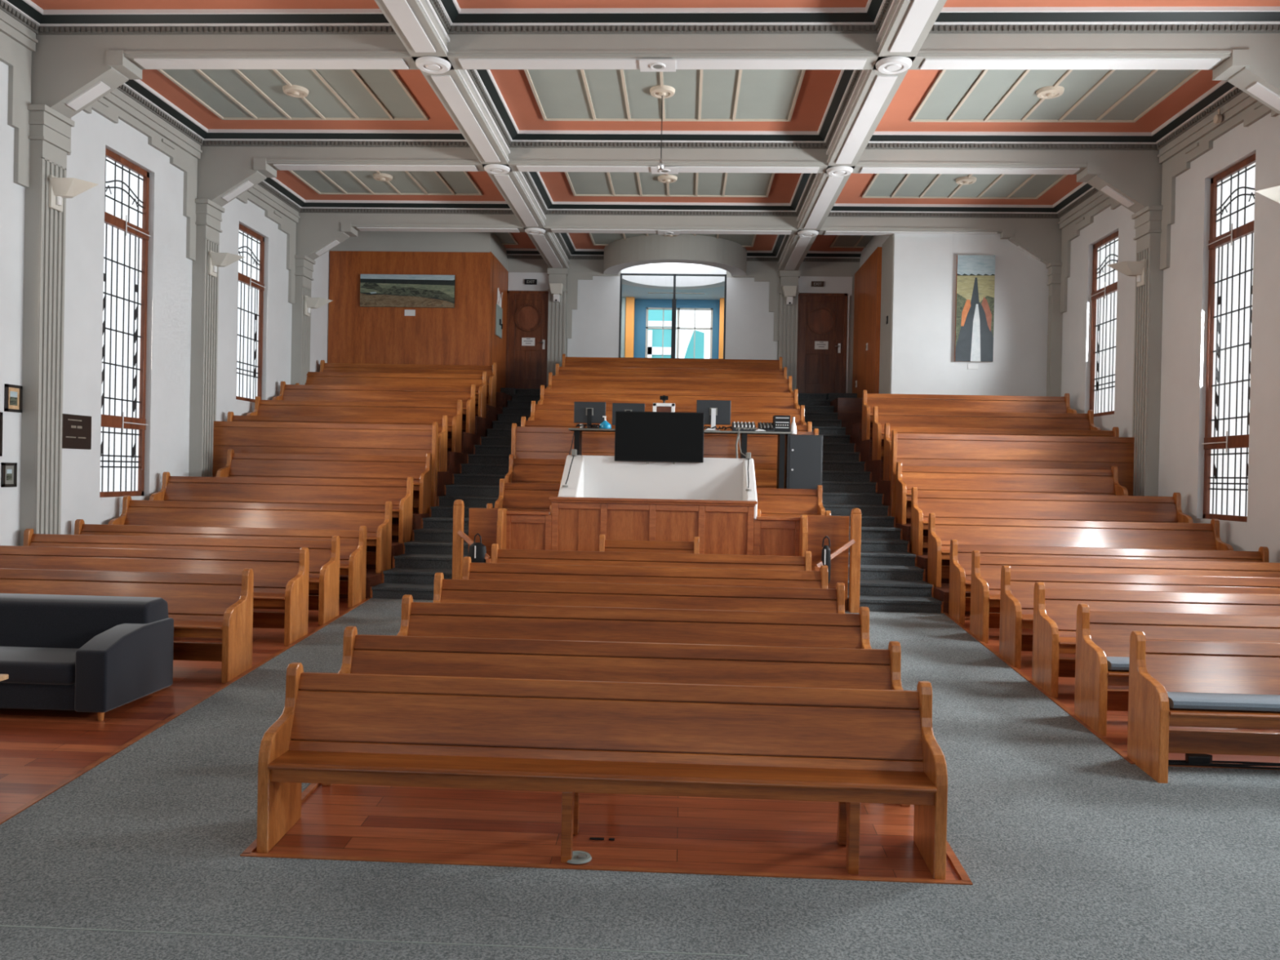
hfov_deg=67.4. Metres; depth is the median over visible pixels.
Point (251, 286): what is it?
window
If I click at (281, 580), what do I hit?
pew
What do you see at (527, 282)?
exit sign
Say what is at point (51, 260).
wall
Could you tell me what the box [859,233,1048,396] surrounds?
wall
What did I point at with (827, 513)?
pew
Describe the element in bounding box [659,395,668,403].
webcam
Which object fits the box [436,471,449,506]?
floor
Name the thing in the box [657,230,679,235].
recessed light
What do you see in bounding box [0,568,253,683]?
pew
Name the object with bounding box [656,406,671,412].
print
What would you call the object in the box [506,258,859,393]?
wall
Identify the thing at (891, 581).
staircase
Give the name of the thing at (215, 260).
wall light
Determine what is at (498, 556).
pew
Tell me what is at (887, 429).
pew
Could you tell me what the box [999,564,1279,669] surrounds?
pew
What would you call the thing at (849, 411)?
wall
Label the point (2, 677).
coffee table
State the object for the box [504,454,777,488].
pew
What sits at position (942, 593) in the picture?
floor
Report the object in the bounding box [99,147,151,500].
window
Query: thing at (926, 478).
pew
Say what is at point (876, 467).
floor
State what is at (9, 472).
print
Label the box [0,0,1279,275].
ceiling
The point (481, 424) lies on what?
floor
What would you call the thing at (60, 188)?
wall light
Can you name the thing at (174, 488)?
pew
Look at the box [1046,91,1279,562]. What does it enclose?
wall
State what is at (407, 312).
card
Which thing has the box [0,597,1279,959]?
floor
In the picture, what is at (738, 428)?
cable
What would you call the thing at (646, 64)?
recessed light
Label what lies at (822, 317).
door
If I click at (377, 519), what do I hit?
pew
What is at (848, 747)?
pew
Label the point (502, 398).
floor
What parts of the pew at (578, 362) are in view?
panel, panel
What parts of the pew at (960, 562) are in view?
panel, seat, foot rail, backrest, panel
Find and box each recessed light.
[639,58,675,71]
[650,166,678,173]
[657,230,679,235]
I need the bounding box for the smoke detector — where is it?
[1213,108,1222,123]
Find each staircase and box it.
[371,388,540,599]
[797,392,942,613]
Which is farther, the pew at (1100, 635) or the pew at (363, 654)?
the pew at (1100, 635)
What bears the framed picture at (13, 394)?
attached to the wall at (51, 260)
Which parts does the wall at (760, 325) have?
stepped moulding, lintel panel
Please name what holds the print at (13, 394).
attached to the framed picture at (13, 394)
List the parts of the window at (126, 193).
sill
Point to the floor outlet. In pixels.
(578, 856)
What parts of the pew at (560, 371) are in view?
panel, panel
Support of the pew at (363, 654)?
on the floor at (131, 833)
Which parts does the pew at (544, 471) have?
panel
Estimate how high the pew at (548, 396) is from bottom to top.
0.855 m
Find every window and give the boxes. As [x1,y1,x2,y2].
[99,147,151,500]
[235,223,265,404]
[618,273,726,359]
[1088,231,1118,418]
[1196,153,1255,525]
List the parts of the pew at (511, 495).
panel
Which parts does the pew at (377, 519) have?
panel, backrest, seat, foot rail, panel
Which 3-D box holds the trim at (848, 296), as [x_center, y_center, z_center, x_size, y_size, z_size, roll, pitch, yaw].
[4.380,-2.813,20.274,0.030,2.160,0.060,1,0,3]
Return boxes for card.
[404,309,415,315]
[968,364,978,368]
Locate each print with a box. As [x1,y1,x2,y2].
[6,469,12,479]
[9,391,17,405]
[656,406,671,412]
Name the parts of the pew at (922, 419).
panel, foot rail, backrest, panel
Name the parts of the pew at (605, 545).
panel, backrest, panel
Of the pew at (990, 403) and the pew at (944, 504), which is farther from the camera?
the pew at (990, 403)
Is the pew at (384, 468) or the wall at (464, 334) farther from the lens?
the wall at (464, 334)
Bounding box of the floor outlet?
[567,850,591,863]
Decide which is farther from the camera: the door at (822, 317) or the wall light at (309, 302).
the door at (822, 317)
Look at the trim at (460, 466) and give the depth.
13.16 m
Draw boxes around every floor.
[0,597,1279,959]
[308,568,382,598]
[366,540,412,568]
[391,511,429,540]
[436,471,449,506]
[446,451,463,484]
[447,431,476,463]
[462,404,502,428]
[462,415,488,444]
[488,387,516,413]
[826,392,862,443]
[851,422,872,452]
[858,439,884,471]
[869,459,883,493]
[880,480,890,515]
[895,522,928,552]
[910,552,950,583]
[933,582,999,614]
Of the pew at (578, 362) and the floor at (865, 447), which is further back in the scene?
the pew at (578, 362)
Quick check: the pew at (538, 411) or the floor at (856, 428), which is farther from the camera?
the floor at (856, 428)
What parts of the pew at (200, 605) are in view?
backrest, foot rail, seat, panel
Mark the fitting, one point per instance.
(660, 165)
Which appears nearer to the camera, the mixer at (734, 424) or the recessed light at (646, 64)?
the recessed light at (646, 64)
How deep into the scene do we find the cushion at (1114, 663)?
6.81 m
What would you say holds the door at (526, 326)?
in the wall at (760, 325)
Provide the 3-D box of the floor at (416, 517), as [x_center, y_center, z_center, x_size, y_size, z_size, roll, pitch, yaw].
[-4.745,0.880,13.515,3.500,0.890,1.170,1,0,3]
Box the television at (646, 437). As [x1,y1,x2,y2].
[614,411,704,464]
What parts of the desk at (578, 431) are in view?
leg, leg, leg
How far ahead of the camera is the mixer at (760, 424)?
12.79 m
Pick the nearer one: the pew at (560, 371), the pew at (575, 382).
the pew at (575, 382)
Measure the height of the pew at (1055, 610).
0.886 m
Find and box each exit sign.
[524,279,537,284]
[811,280,823,286]
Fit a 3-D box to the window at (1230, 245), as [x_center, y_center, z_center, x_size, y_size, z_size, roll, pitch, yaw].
[7.126,-1.637,11.627,0.154,4.320,1.200,1,0,3]
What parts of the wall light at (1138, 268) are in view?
lamp shade, plate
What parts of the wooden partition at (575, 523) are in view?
newel post, sloping handrail, panel, frame, panel, frame, cap rail, cap rail, frame, panel, sloping handrail, newel post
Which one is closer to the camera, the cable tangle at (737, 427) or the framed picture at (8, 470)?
the framed picture at (8, 470)
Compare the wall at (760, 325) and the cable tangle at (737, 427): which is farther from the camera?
the wall at (760, 325)
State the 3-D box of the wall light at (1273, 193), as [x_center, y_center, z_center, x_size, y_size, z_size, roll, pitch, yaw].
[6.557,-2.853,9.841,0.494,0.350,0.257,1,0,3]
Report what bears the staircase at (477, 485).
on the floor at (131, 833)
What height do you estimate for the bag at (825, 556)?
0.525 m
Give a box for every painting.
[360,274,455,307]
[954,254,995,361]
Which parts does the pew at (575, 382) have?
panel, panel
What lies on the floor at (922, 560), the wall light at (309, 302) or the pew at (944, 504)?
the pew at (944, 504)
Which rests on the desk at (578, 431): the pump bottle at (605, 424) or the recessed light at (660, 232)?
the pump bottle at (605, 424)
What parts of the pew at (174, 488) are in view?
panel, backrest, seat, foot rail, panel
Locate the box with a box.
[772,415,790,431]
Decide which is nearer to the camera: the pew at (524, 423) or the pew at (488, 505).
the pew at (488, 505)
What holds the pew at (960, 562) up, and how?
on the floor at (131, 833)
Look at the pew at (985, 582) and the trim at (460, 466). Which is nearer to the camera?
the pew at (985, 582)
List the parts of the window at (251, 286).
sill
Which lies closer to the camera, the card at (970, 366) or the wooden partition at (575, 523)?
the wooden partition at (575, 523)
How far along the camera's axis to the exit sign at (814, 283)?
20.27 m
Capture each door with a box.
[505,290,548,388]
[795,293,847,393]
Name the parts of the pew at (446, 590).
panel, panel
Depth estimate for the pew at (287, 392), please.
16.47 m
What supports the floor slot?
on the floor at (131, 833)
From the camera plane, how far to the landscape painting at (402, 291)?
18.81 m
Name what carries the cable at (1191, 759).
on the floor at (131, 833)
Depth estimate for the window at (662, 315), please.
20.50 m
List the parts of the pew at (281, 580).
backrest, seat, foot rail, panel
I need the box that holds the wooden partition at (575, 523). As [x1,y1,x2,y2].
[452,496,861,613]
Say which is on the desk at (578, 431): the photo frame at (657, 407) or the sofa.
the photo frame at (657, 407)
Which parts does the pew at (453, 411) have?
panel, backrest, foot rail, panel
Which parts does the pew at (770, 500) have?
panel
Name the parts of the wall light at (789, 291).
lamp shade, plate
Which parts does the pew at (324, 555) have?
panel, backrest, foot rail, seat, panel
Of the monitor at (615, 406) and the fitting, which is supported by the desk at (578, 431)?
the monitor at (615, 406)
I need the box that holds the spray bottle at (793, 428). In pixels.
[790,417,796,434]
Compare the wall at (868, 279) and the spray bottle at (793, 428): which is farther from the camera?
the wall at (868, 279)
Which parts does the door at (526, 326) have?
round panel, round moulding, handle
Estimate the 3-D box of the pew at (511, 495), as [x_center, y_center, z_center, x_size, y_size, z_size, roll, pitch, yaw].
[-1.438,0.419,12.532,0.860,0.855,0.442,1,0,3]
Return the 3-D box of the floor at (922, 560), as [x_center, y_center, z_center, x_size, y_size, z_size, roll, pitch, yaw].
[5.241,1.259,12.030,3.540,0.550,0.930,1,0,3]
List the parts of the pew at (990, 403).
panel, foot rail, backrest, panel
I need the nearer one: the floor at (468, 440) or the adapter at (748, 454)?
the adapter at (748, 454)
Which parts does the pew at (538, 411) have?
panel, panel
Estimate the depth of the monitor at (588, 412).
13.02 m
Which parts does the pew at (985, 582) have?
panel, seat, foot rail, backrest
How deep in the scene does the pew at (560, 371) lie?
18.07 m
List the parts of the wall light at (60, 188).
plate, lamp shade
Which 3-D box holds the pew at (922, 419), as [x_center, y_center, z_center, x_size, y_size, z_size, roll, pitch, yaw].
[5.359,-0.699,14.902,3.380,0.855,0.442,1,0,3]
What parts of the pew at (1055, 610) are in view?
panel, seat, foot rail, backrest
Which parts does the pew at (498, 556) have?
panel, panel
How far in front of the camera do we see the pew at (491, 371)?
18.27 m
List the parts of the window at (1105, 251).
sill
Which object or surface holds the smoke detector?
attached to the wall at (1162, 326)
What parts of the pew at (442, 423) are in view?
panel, backrest, panel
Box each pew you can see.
[0,545,309,645]
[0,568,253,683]
[22,528,340,625]
[74,519,366,608]
[107,495,392,573]
[149,471,413,542]
[216,448,431,513]
[226,411,448,471]
[246,395,462,453]
[256,662,947,879]
[272,381,475,434]
[295,371,487,418]
[319,360,496,407]
[321,626,910,806]
[396,594,871,648]
[432,572,844,613]
[462,556,828,588]
[486,503,551,515]
[490,543,811,570]
[494,478,561,509]
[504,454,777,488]
[520,416,812,431]
[528,400,806,425]
[537,385,799,408]
[546,372,793,392]
[555,363,786,378]
[561,354,782,369]
[599,534,699,553]
[755,484,825,515]
[756,509,831,517]
[861,390,1076,440]
[871,406,1101,460]
[883,422,1119,480]
[894,462,1128,524]
[910,487,1193,555]
[927,512,1233,587]
[948,539,1269,625]
[969,550,1279,643]
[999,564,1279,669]
[1031,582,1279,697]
[1074,603,1279,736]
[1127,631,1279,783]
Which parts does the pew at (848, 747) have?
panel, support leg, seat, backrest, support leg, panel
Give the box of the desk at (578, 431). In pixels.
[568,427,791,488]
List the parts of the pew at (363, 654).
panel, backrest, panel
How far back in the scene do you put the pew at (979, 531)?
11.43 m
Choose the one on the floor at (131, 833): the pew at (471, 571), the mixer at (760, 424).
the pew at (471, 571)
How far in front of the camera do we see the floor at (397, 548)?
12.00 m
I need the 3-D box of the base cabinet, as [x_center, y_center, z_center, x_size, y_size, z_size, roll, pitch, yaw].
[2.178,-0.010,12.840,0.465,1.175,0.385,1,0,3]
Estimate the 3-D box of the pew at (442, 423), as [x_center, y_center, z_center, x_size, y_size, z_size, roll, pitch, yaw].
[-4.631,-0.586,14.478,3.380,0.855,0.442,1,0,3]
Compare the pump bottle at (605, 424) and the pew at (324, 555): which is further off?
the pump bottle at (605, 424)
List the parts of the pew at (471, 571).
panel, panel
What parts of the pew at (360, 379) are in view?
backrest, foot rail, panel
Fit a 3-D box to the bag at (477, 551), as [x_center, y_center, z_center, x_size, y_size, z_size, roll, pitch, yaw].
[-1.819,0.818,10.739,0.220,0.445,0.102,1,0,3]
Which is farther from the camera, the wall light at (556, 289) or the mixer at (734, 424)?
the wall light at (556, 289)
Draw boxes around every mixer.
[731,421,755,431]
[757,422,774,431]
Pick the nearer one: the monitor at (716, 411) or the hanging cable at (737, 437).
the hanging cable at (737, 437)
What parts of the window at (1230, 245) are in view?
sill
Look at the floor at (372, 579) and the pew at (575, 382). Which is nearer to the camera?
the floor at (372, 579)
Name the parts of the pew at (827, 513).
panel, backrest, panel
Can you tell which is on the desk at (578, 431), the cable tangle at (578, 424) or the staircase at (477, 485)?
the cable tangle at (578, 424)
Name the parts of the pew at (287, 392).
panel, backrest, foot rail, panel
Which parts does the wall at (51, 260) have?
stepped moulding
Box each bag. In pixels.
[467,533,486,562]
[821,536,831,583]
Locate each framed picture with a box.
[0,412,3,456]
[0,462,17,487]
[4,383,22,413]
[495,287,502,338]
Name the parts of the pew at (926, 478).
panel, foot rail, backrest, panel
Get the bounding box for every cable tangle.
[575,423,599,427]
[703,426,732,430]
[736,426,758,430]
[759,427,774,430]
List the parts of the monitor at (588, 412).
mount plate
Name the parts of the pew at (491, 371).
panel, backrest, foot rail, panel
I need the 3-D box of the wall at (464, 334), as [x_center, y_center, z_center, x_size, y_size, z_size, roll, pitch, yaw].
[-4.525,-1.939,19.993,3.224,6.460,2.260,1,0,3]
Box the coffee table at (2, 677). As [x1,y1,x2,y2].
[0,674,8,681]
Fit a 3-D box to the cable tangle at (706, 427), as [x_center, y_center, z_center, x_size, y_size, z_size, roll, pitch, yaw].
[0.992,-0.688,12.740,0.458,0.055,0.056,1,0,3]
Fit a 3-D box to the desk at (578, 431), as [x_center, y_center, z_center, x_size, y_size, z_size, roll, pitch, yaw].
[0.523,-0.061,12.915,2.960,1.210,0.388,1,0,3]
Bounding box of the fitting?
[657,95,664,169]
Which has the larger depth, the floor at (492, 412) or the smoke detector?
the floor at (492, 412)
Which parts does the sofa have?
seat, backrest, leg, arm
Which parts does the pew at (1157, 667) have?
panel, backrest, foot rail, seat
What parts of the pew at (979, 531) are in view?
panel, foot rail, seat, backrest, panel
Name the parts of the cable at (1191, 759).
cord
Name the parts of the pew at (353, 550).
panel, backrest, foot rail, seat, panel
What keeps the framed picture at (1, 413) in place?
attached to the wall at (51, 260)
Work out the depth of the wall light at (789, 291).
20.00 m
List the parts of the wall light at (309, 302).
plate, lamp shade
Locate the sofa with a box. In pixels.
[0,593,173,720]
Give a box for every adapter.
[562,448,577,487]
[745,452,751,490]
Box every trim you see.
[369,436,481,598]
[845,295,849,393]
[853,443,943,613]
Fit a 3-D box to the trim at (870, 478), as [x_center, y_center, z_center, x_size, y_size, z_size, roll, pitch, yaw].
[3.546,0.443,13.658,0.024,2.114,5.797,1,0,3]
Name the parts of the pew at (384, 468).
panel, backrest, foot rail, panel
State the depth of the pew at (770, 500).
12.48 m
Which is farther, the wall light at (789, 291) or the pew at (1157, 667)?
the wall light at (789, 291)
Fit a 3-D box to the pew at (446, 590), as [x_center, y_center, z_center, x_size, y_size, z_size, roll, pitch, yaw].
[-0.034,1.251,7.771,3.380,0.886,0.442,1,0,3]
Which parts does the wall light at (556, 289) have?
lamp shade, plate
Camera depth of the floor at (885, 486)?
13.96 m
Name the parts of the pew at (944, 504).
panel, foot rail, backrest, panel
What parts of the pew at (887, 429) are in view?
panel, backrest, panel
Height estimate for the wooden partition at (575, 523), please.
1.215 m
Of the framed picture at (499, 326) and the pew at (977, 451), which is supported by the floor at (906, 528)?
the pew at (977, 451)
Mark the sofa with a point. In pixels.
(100, 655)
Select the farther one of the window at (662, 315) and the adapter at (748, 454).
the window at (662, 315)
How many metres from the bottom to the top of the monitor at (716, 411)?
0.420 m
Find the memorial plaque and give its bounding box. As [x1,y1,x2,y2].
[62,413,91,449]
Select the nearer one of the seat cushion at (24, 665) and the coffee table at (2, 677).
the coffee table at (2, 677)
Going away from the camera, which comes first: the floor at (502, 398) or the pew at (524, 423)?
the pew at (524, 423)
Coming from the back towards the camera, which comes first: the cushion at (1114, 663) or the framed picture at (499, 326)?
the framed picture at (499, 326)
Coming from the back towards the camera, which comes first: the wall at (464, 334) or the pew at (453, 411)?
the wall at (464, 334)
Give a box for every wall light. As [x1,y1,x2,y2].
[48,174,98,212]
[208,249,244,277]
[303,295,333,316]
[549,283,563,302]
[782,285,796,305]
[1107,258,1146,287]
[1255,185,1279,204]
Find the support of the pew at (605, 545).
on the floor at (131, 833)
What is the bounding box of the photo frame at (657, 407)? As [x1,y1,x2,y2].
[653,403,675,412]
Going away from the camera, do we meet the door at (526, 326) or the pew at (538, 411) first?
the pew at (538, 411)
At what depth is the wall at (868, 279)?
18.70 m
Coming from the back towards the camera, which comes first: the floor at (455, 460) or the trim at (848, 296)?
the trim at (848, 296)
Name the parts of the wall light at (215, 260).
plate, lamp shade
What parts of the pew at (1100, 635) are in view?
panel, foot rail, seat, backrest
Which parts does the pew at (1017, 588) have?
panel, foot rail, seat, backrest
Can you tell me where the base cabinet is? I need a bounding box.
[784,434,822,488]
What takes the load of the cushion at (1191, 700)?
on the pew at (1157, 667)
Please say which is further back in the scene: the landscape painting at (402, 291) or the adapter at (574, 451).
the landscape painting at (402, 291)
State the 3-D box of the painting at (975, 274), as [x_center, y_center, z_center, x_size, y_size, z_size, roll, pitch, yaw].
[5.860,-3.001,16.799,0.650,1.855,0.054,1,0,3]
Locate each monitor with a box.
[573,401,605,428]
[612,403,644,425]
[696,400,730,430]
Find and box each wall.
[0,8,328,546]
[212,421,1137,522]
[327,231,507,404]
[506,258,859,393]
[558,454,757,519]
[852,247,881,422]
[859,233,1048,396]
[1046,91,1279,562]
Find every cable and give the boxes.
[568,430,574,454]
[735,432,738,457]
[737,428,746,457]
[1168,753,1279,768]
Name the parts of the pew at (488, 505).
panel, backrest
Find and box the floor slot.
[589,837,604,839]
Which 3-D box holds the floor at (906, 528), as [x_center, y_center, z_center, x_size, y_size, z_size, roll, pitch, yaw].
[5.292,1.084,13.048,3.540,0.890,1.170,1,0,3]
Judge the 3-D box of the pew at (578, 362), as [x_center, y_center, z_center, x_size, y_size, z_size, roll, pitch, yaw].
[0.614,-2.038,18.861,4.350,0.855,0.442,1,0,3]
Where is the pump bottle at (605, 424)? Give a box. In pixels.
[599,416,611,428]
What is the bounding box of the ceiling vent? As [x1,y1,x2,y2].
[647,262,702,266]
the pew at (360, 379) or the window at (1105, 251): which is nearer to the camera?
the window at (1105, 251)
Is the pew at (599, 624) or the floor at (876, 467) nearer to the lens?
the pew at (599, 624)
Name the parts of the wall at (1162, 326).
stepped moulding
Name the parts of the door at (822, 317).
round panel, round moulding, handle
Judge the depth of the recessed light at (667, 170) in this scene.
13.59 m
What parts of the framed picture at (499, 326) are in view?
plate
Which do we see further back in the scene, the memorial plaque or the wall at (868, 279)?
the wall at (868, 279)
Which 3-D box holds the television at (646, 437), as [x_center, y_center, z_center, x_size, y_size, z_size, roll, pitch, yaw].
[0.229,0.290,12.111,1.113,2.285,0.226,1,0,3]
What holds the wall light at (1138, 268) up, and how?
attached to the wall at (1162, 326)
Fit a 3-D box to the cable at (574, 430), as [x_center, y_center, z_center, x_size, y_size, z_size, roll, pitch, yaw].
[-0.924,-0.329,12.630,0.032,0.675,0.376,1,0,17]
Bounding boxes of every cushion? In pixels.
[0,646,78,684]
[1106,656,1129,671]
[1166,691,1279,711]

